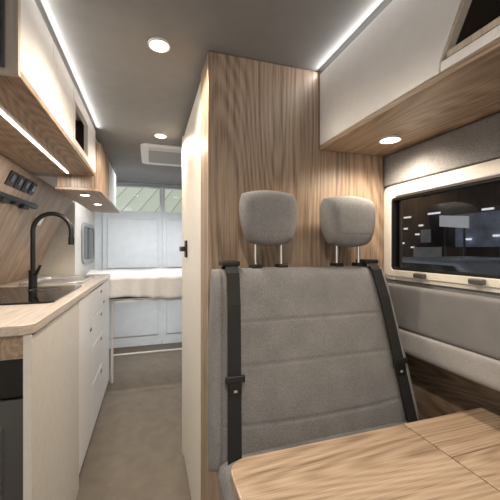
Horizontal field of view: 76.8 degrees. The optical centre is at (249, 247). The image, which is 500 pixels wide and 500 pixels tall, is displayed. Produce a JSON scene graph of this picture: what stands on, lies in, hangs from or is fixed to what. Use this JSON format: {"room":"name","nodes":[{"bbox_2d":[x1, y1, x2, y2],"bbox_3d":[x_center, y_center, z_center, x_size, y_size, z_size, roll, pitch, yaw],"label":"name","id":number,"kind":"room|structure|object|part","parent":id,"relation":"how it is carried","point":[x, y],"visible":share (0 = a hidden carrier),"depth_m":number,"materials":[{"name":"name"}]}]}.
{"room":"vehicle interior","nodes":[
{"label":"vehicle interior","id":0,"kind":"room"},
{"bbox_2d":[75,202,94,274],"bbox_3d":[-1.750,0.205,3.300,0.060,2.050,1.150,0,0,-18],"label":"wall","id":1,"kind":"structure","parent":0,"point":[83,214],"depth_m":3.05,"materials":[{"name":"white paint"}]},
{"bbox_2d":[37,202,75,275],"bbox_3d":[-1.680,0.417,2.699,0.330,1.625,0.038,0,0,-18],"label":"trim","id":2,"kind":"structure","parent":1,"relation":"attached to","point":[60,257],"depth_m":2.70,"materials":[{"name":"beige plastic"}]},
{"bbox_2d":[29,138,118,212],"bbox_3d":[-1.337,-0.487,2.222,0.675,0.336,1.155,0,0,-18],"label":"upper cabinet","id":3,"kind":"object","parent":1,"relation":"attached to","point":[101,187],"visible":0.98,"depth_m":1.86,"materials":[{"name":"brown wood"}]},
{"bbox_3d":[-1.006,-0.468,1.935,0.213,0.264,0.403,0,0,-18],"label":"panel","id":4,"kind":"part","parent":3,"relation":"part of","materials":[{"name":"brown wood"}]},
{"bbox_3d":[-1.104,-0.492,2.490,0.018,0.315,0.705,0,0,-18],"label":"door","id":5,"kind":"part","parent":3,"relation":"part of","materials":[{"name":"white laminate"}]},
{"bbox_2d":[81,222,94,263],"bbox_3d":[-1.741,-0.050,3.403,0.018,0.420,0.700,0,0,-18],"label":"window","id":6,"kind":"structure","parent":1,"relation":"in","point":[87,230],"depth_m":3.33,"materials":[{"name":"grey plastic"}]},
{"bbox_3d":[-1.744,-0.050,3.402,0.008,0.340,0.620,0,0,-18],"label":"glass","id":7,"kind":"part","parent":6,"relation":"part of","materials":[{"name":"grey glass"}]},
{"bbox_2d":[76,342,190,499],"bbox_3d":[-0.526,1.255,1.774,2.070,0.050,5.100,0,0,-18],"label":"floor","id":8,"kind":"structure","parent":0,"point":[134,451],"depth_m":2.08,"materials":[{"name":"carpet"}]},
{"bbox_2d":[0,359,22,499],"bbox_3d":[-1.009,0.752,1.112,0.509,0.956,0.470,0,0,-18],"label":"refrigerator","id":9,"kind":"object","parent":8,"relation":"on","point":[11,371],"visible":0.23,"depth_m":0.97,"materials":[{"name":"grey plastic"}]},
{"bbox_3d":[-0.769,0.775,0.953,0.030,0.450,0.022,0,0,-18],"label":"handle","id":10,"kind":"part","parent":9,"relation":"part of","materials":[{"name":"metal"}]},
{"bbox_3d":[-0.941,0.400,0.929,0.489,0.120,0.060,0,0,-18],"label":"control panel","id":11,"kind":"part","parent":9,"relation":"part of","materials":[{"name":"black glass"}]},
{"bbox_2d":[0,279,108,499],"bbox_3d":[-1.220,0.747,1.792,0.558,0.967,1.926,0,0,-18],"label":"base cabinet","id":12,"kind":"object","parent":8,"relation":"on","point":[66,361],"visible":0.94,"depth_m":1.30,"materials":[{"name":"white laminate"}]},
{"bbox_3d":[-0.944,0.299,0.883,0.534,0.072,0.018,0,0,-18],"label":"panel","id":13,"kind":"part","parent":12,"relation":"part of","materials":[{"name":"brown wood"}]},
{"bbox_2d":[0,274,109,336],"bbox_3d":[-1.216,0.246,1.791,0.565,0.032,1.950,0,0,-18],"label":"countertop","id":14,"kind":"structure","parent":12,"relation":"on","point":[15,320],"depth_m":1.17,"materials":[{"name":"brown wood"}]},
{"bbox_2d":[0,155,71,284],"bbox_3d":[-1.285,-0.084,1.570,0.297,0.623,2.030,0,0,-18],"label":"backsplash","id":15,"kind":"structure","parent":14,"relation":"on","point":[15,222],"depth_m":1.93,"materials":[{"name":"brown wood"}]},
{"bbox_2d":[4,170,18,185],"bbox_3d":[-1.132,-0.330,1.498,0.035,0.064,0.072,0,0,-18],"label":"power socket","id":16,"kind":"object","parent":15,"relation":"attached to","point":[13,175],"visible":1,"depth_m":1.49,"materials":[{"name":"black plastic"}]},
{"bbox_2d":[0,191,37,209],"bbox_3d":[-1.224,-0.237,1.668,0.033,0.042,0.520,0,0,-18],"label":"rail","id":17,"kind":"object","parent":15,"relation":"attached to","point":[6,198],"visible":1,"depth_m":1.61,"materials":[{"name":"black plastic"}]},
{"bbox_2d":[13,175,25,189],"bbox_3d":[-1.160,-0.330,1.585,0.035,0.064,0.072,0,0,-18],"label":"power socket","id":18,"kind":"object","parent":15,"relation":"attached to","point":[20,180],"visible":1,"depth_m":1.57,"materials":[{"name":"black plastic"}]},
{"bbox_2d":[20,179,31,192],"bbox_3d":[-1.188,-0.330,1.673,0.035,0.064,0.072,0,0,-18],"label":"power socket","id":19,"kind":"object","parent":15,"relation":"attached to","point":[27,182],"visible":0.98,"depth_m":1.66,"materials":[{"name":"black plastic"}]},
{"bbox_2d":[27,182,37,194],"bbox_3d":[-1.215,-0.330,1.761,0.035,0.064,0.072,0,0,-18],"label":"power socket","id":20,"kind":"object","parent":15,"relation":"attached to","point":[32,188],"visible":1,"depth_m":1.75,"materials":[{"name":"black plastic"}]},
{"bbox_2d":[0,285,81,305],"bbox_3d":[-1.130,0.225,1.535,0.455,0.010,0.610,0,0,-18],"label":"cooktop","id":21,"kind":"object","parent":14,"relation":"in","point":[37,294],"visible":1,"depth_m":1.50,"materials":[{"name":"black glass"}]},
{"bbox_2d":[28,212,73,286],"bbox_3d":[-1.175,0.006,1.859,0.238,0.447,0.089,0,0,-18],"label":"faucet","id":22,"kind":"object","parent":14,"relation":"on","point":[32,273],"visible":0.93,"depth_m":1.85,"materials":[{"name":"black metal"}]},
{"bbox_3d":[-1.238,0.129,1.827,0.089,0.067,0.021,0,0,30],"label":"handle","id":23,"kind":"part","parent":22,"relation":"part of","materials":[{"name":"black plastic"}]},
{"bbox_2d":[19,276,92,285],"bbox_3d":[-1.295,0.221,2.149,0.350,0.018,0.480,0,0,-18],"label":"sink","id":24,"kind":"object","parent":14,"relation":"in","point":[56,280],"visible":0.93,"depth_m":2.14,"materials":[{"name":"metal"}]},
{"bbox_2d":[37,278,84,282],"bbox_3d":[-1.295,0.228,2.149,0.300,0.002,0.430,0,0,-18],"label":"basin","id":25,"kind":"object","parent":24,"relation":"in","point":[39,280],"depth_m":2.20,"materials":[{"name":"metal"}]},
{"bbox_3d":[-0.779,0.750,1.283,0.020,0.960,0.682,0,0,-18],"label":"panel","id":26,"kind":"part","parent":12,"relation":"part of","materials":[{"name":"white laminate"}]},
{"bbox_3d":[-0.943,0.716,1.802,0.018,0.889,0.395,0,0,-18],"label":"cabinet door","id":27,"kind":"part","parent":12,"relation":"part of","materials":[{"name":"white laminate"}]},
{"bbox_3d":[-1.067,0.358,2.193,0.018,0.163,0.414,0,0,-18],"label":"drawer","id":28,"kind":"part","parent":12,"relation":"part of","materials":[{"name":"white laminate"}]},
{"bbox_3d":[-1.067,0.533,2.193,0.018,0.174,0.414,0,0,-18],"label":"drawer","id":29,"kind":"part","parent":12,"relation":"part of","materials":[{"name":"white laminate"}]},
{"bbox_3d":[-1.067,0.743,2.193,0.018,0.234,0.414,0,0,-18],"label":"drawer","id":30,"kind":"part","parent":12,"relation":"part of","materials":[{"name":"white laminate"}]},
{"bbox_3d":[-1.067,1.013,2.193,0.018,0.294,0.414,0,0,-18],"label":"drawer","id":31,"kind":"part","parent":12,"relation":"part of","materials":[{"name":"white laminate"}]},
{"bbox_3d":[-1.194,0.716,2.593,0.018,0.889,0.414,0,0,-18],"label":"cabinet door","id":32,"kind":"part","parent":12,"relation":"part of","materials":[{"name":"white laminate"}]},
{"bbox_2d":[86,268,181,382],"bbox_3d":[-0.957,0.728,3.480,1.520,1.005,1.128,0,0,-18],"label":"bed","id":33,"kind":"object","parent":8,"relation":"on","point":[161,284],"visible":0.52,"depth_m":2.94,"materials":[{"name":"white fabric"},{"name":"white metal"}]},
{"bbox_3d":[-1.258,0.865,2.874,0.023,0.730,0.024,0,0,-18],"label":"leg","id":34,"kind":"part","parent":33,"relation":"part of","materials":[{"name":"white metal"}]},
{"bbox_3d":[-0.966,0.485,3.507,1.520,0.030,1.070,0,0,-18],"label":"frame","id":35,"kind":"part","parent":33,"relation":"part of","materials":[{"name":"white metal"}]},
{"bbox_2d":[208,471,222,499],"bbox_3d":[0.315,0.948,0.811,0.719,0.565,0.756,0,0,-18],"label":"base","id":36,"kind":"object","parent":8,"relation":"on","point":[214,493],"visible":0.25,"depth_m":0.97,"materials":[{"name":"brown wood"}]},
{"bbox_2d":[207,190,418,499],"bbox_3d":[0.295,0.239,0.786,0.731,0.851,0.720,0,0,-18],"label":"seat","id":37,"kind":"object","parent":36,"relation":"on","point":[298,355],"visible":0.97,"depth_m":0.97,"materials":[{"name":"grey fabric"}]},
{"bbox_3d":[0.018,0.022,1.013,0.012,0.105,0.012,0,0,-18],"label":"post","id":38,"kind":"part","parent":37,"relation":"part of","materials":[{"name":"silver metal"}]},
{"bbox_3d":[0.103,0.022,1.040,0.012,0.105,0.012,0,0,-18],"label":"post","id":39,"kind":"part","parent":37,"relation":"part of","materials":[{"name":"silver metal"}]},
{"bbox_3d":[0.215,0.341,1.028,0.725,0.558,0.179,0,0,-18],"label":"backrest","id":40,"kind":"part","parent":37,"relation":"part of","materials":[{"name":"grey fabric"}]},
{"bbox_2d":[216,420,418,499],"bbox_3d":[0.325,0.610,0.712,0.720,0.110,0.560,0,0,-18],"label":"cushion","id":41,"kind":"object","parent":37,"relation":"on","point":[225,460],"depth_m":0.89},
{"bbox_3d":[0.304,0.022,1.103,0.012,0.105,0.012,0,0,-18],"label":"post","id":42,"kind":"part","parent":37,"relation":"part of","materials":[{"name":"silver metal"}]},
{"bbox_3d":[0.389,0.022,1.131,0.012,0.105,0.012,0,0,-18],"label":"post","id":43,"kind":"part","parent":37,"relation":"part of","materials":[{"name":"silver metal"}]},
{"bbox_2d":[179,51,382,499],"bbox_3d":[0.049,0.281,1.595,0.758,1.897,0.890,0,0,-18],"label":"partition wall","id":44,"kind":"structure","parent":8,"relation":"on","point":[253,125],"depth_m":1.16,"materials":[{"name":"brown wood"}]},
{"bbox_3d":[-0.343,0.005,1.685,0.009,0.090,0.070,0,0,-18],"label":"handle","id":45,"kind":"part","parent":44,"relation":"part of","materials":[{"name":"black plastic"}]},
{"bbox_3d":[-0.288,0.275,1.548,0.012,1.850,0.674,0,0,-18],"label":"door","id":46,"kind":"part","parent":44,"relation":"part of","materials":[{"name":"beige wood"}]},
{"bbox_3d":[-0.164,0.281,1.157,0.012,1.897,0.134,0,0,-18],"label":"panel","id":47,"kind":"part","parent":44,"relation":"part of","materials":[{"name":"brown wood"}]},
{"bbox_2d":[95,182,181,269],"bbox_3d":[-1.160,0.205,4.086,1.660,2.050,0.050,0,0,-18],"label":"wall","id":48,"kind":"structure","parent":0,"point":[98,215],"depth_m":3.85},
{"bbox_2d":[103,185,161,348],"bbox_3d":[-1.461,0.225,3.943,0.696,2.010,0.060,0,0,-18],"label":"door","id":49,"kind":"structure","parent":48,"relation":"in","point":[131,239],"depth_m":3.92,"materials":[{"name":"white metal"}]},
{"bbox_3d":[-1.454,-0.055,3.924,0.596,0.610,0.020,0,0,-18],"label":"panel","id":50,"kind":"part","parent":49,"relation":"part of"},
{"bbox_3d":[-1.454,0.825,3.924,0.596,0.550,0.020,0,0,-18],"label":"panel","id":51,"kind":"part","parent":49,"relation":"part of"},
{"bbox_2d":[162,187,181,343],"bbox_3d":[-0.793,0.225,4.155,0.696,2.010,0.060,0,0,-18],"label":"door","id":52,"kind":"structure","parent":48,"relation":"in","point":[171,222],"depth_m":4.06,"materials":[{"name":"white metal"}]},
{"bbox_3d":[-0.787,0.825,4.136,0.596,0.550,0.020,0,0,-18],"label":"panel","id":53,"kind":"part","parent":52,"relation":"part of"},
{"bbox_3d":[-0.787,-0.055,4.136,0.596,0.610,0.020,0,0,-18],"label":"panel","id":54,"kind":"part","parent":52,"relation":"part of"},
{"bbox_2d":[35,0,392,185],"bbox_3d":[-0.559,-0.770,1.763,2.000,0.200,5.100,0,0,-18],"label":"ceiling","id":55,"kind":"structure","parent":0,"point":[130,92],"depth_m":1.04,"materials":[{"name":"fabric"}]},
{"bbox_2d":[0,0,94,175],"bbox_3d":[-0.853,-0.527,1.185,0.330,0.266,1.104,0,0,-18],"label":"upper cabinet","id":56,"kind":"object","parent":55,"relation":"attached to","point":[46,126],"visible":1,"depth_m":1.00,"materials":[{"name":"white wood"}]},
{"bbox_3d":[-0.598,-0.520,0.702,0.085,0.220,0.008,0,0,-18],"label":"control panel","id":57,"kind":"part","parent":56,"relation":"part of","materials":[{"name":"grey plastic"}]},
{"bbox_3d":[-0.694,-0.527,0.684,0.330,0.255,0.014,0,0,-18],"label":"panel","id":58,"kind":"part","parent":56,"relation":"part of","materials":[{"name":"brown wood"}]},
{"bbox_3d":[-0.588,-0.536,0.865,0.018,0.238,0.265,0,0,-18],"label":"door","id":59,"kind":"part","parent":56,"relation":"part of","materials":[{"name":"white laminate"}]},
{"bbox_3d":[-0.670,-0.536,1.124,0.018,0.238,0.271,0,0,-18],"label":"door","id":60,"kind":"part","parent":56,"relation":"part of","materials":[{"name":"white laminate"}]},
{"bbox_3d":[-0.762,-0.536,1.413,0.018,0.238,0.327,0,0,-18],"label":"cubby frame","id":61,"kind":"part","parent":56,"relation":"part of","materials":[{"name":"white laminate"}]},
{"bbox_3d":[-0.842,-0.536,1.666,0.018,0.238,0.195,0,0,-18],"label":"door","id":62,"kind":"part","parent":56,"relation":"part of","materials":[{"name":"white laminate"}]},
{"bbox_2d":[148,37,169,52],"bbox_3d":[-0.299,-0.667,1.038,0.072,0.006,0.072,0,0,-18],"label":"recessed light","id":63,"kind":"object","parent":55,"relation":"in","point":[160,45],"visible":1,"depth_m":1.03,"materials":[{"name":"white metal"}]},
{"bbox_2d":[154,133,166,138],"bbox_3d":[-0.532,-0.667,1.877,0.072,0.006,0.072,0,0,-18],"label":"recessed light","id":64,"kind":"object","parent":55,"relation":"in","point":[157,135],"visible":1,"depth_m":1.87,"materials":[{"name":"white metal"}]},
{"bbox_2d":[140,143,181,166],"bbox_3d":[-0.555,-0.668,2.311,0.460,0.012,0.500,0,0,-18],"label":"roof hatch","id":65,"kind":"object","parent":55,"relation":"attached to","point":[154,154],"visible":0.59,"depth_m":2.25,"materials":[{"name":"white plastic"}]},
{"bbox_2d":[148,147,181,152],"bbox_3d":[-0.508,-0.670,2.163,0.360,0.007,0.090,0,0,-18],"label":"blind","id":66,"kind":"object","parent":65,"relation":"hanging from","point":[154,149],"depth_m":2.16,"materials":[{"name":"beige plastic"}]},
{"bbox_2d":[383,112,499,298],"bbox_3d":[0.395,0.205,2.014,0.150,2.050,5.000,0,0,-18],"label":"wall","id":67,"kind":"structure","parent":0,"point":[423,285],"depth_m":1.10,"materials":[{"name":"fabric"}]},
{"bbox_2d":[320,0,499,156],"bbox_3d":[0.579,-0.515,0.684,0.297,0.290,1.155,0,0,-18],"label":"upper cabinet","id":68,"kind":"object","parent":67,"relation":"attached to","point":[420,71],"visible":1,"depth_m":0.82,"materials":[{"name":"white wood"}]},
{"bbox_2d":[378,135,401,143],"bbox_3d":[0.475,-0.367,1.070,0.072,0.006,0.072,0,0,-18],"label":"ceiling spotlight","id":69,"kind":"object","parent":68,"relation":"attached to","point":[391,139],"visible":1,"depth_m":1.06,"materials":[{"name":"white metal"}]},
{"bbox_3d":[0.524,-0.399,0.395,0.018,0.023,0.637,0,0,-18],"label":"rail","id":70,"kind":"part","parent":68,"relation":"part of","materials":[{"name":"white laminate"}]},
{"bbox_2d":[384,159,499,292],"bbox_3d":[0.690,-0.060,0.815,0.052,0.364,0.967,0,0,-18],"label":"window","id":71,"kind":"structure","parent":67,"relation":"in","point":[485,173],"depth_m":1.05,"materials":[{"name":"beige plastic"}]},
{"bbox_3d":[0.675,-0.200,0.815,0.012,0.009,0.805,0,0,-18],"label":"blind rail","id":72,"kind":"part","parent":71,"relation":"part of","materials":[{"name":"beige plastic"}]},
{"bbox_2d":[384,113,499,186],"bbox_3d":[0.700,-0.306,0.775,0.010,0.120,1.055,0,0,-18],"label":"wall panel","id":73,"kind":"object","parent":67,"relation":"attached to","point":[479,141],"visible":1,"depth_m":1.00,"materials":[{"name":"fabric"}]},
{"bbox_2d":[387,283,499,359],"bbox_3d":[0.684,0.215,0.770,0.040,0.160,1.055,0,0,-18],"label":"wall panel","id":74,"kind":"object","parent":67,"relation":"attached to","point":[465,321],"visible":0.83,"depth_m":0.95,"materials":[{"name":"fabric"}]},
{"bbox_2d":[399,328,499,391],"bbox_3d":[0.679,0.338,0.769,0.046,0.088,1.055,0,0,-18],"label":"bolster","id":75,"kind":"object","parent":67,"relation":"attached to","point":[484,370],"visible":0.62,"depth_m":0.93,"materials":[{"name":"fabric"}]},
{"bbox_2d":[405,353,499,420],"bbox_3d":[0.811,0.804,0.759,0.011,0.832,1.156,0,0,-18],"label":"wall panel","id":76,"kind":"object","parent":67,"relation":"attached to","point":[438,391],"visible":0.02,"depth_m":1.13,"materials":[{"name":"brown wood"}]},
{"bbox_2d":[230,405,499,499],"bbox_3d":[0.444,0.512,0.516,0.831,0.065,0.675,0,0,-18],"label":"table","id":77,"kind":"object","parent":76,"relation":"attached to","point":[455,456],"visible":1,"depth_m":0.70,"materials":[{"name":"brown wood"}]},
{"label":"outside","id":78,"kind":"structure","parent":0,"visible":0},
{"bbox_2d":[116,187,181,212],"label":"rear window","id":79,"kind":"structure","parent":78,"point":[127,198],"depth_m":6.37,"materials":[{"name":"clear glass"}]},
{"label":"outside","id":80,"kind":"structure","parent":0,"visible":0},
{"bbox_3d":[2.812,1.855,2.990,5.030,0.050,12.000,0,0,-18],"label":"ground","id":81,"kind":"structure","parent":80,"visible":0},
{"bbox_2d":[421,229,430,246],"bbox_3d":[3.832,0.715,6.854,0.050,2.230,0.250,0,0,-18],"label":"display board","id":82,"kind":"object","parent":81,"relation":"on","point":[425,234],"visible":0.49,"depth_m":6.83,"materials":[{"name":"grey plastic"}]},
{"bbox_2d":[413,247,441,256],"bbox_3d":[3.774,0.905,6.705,0.050,1.850,0.700,0,0,-18],"label":"display board","id":83,"kind":"object","parent":81,"relation":"on","point":[417,251],"visible":0.44,"depth_m":6.67,"materials":[{"name":"grey plastic"}]},
{"bbox_2d":[402,182,499,257],"bbox_3d":[5.162,-0.685,3.736,0.100,5.030,12.000,0,0,-18],"label":"wall","id":84,"kind":"structure","parent":81,"relation":"on","point":[473,199],"depth_m":6.74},
{"bbox_2d":[402,256,499,274],"bbox_3d":[3.012,0.980,4.179,1.530,1.700,3.345,0,0,-18],"label":"car","id":85,"kind":"object","parent":81,"relation":"on","point":[473,264],"visible":0.1,"depth_m":3.83,"materials":[{"name":"paint"}]},
{"bbox_2d":[439,215,468,255],"bbox_3d":[3.891,0.590,6.008,0.050,2.480,0.600,0,0,-18],"label":"display board","id":86,"kind":"object","parent":81,"relation":"on","point":[444,221],"visible":0.49,"depth_m":5.95,"materials":[{"name":"grey plastic"}]},
{"bbox_3d":[3.835,0.650,6.200,0.037,2.360,0.037,0,0,-40],"label":"post","id":87,"kind":"part","parent":86,"relation":"part of","materials":[{"name":"grey plastic"}]},
{"bbox_3d":[3.956,0.650,5.819,0.037,2.360,0.037,0,0,5],"label":"post","id":88,"kind":"part","parent":86,"relation":"part of","materials":[{"name":"grey plastic"}]},
{"bbox_2d":[455,210,499,255],"bbox_3d":[4.267,0.585,5.812,0.050,2.490,1.000,0,0,-18],"label":"display board","id":89,"kind":"object","parent":81,"relation":"on","point":[482,228],"visible":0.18,"depth_m":5.79,"materials":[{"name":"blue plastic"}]}
]}

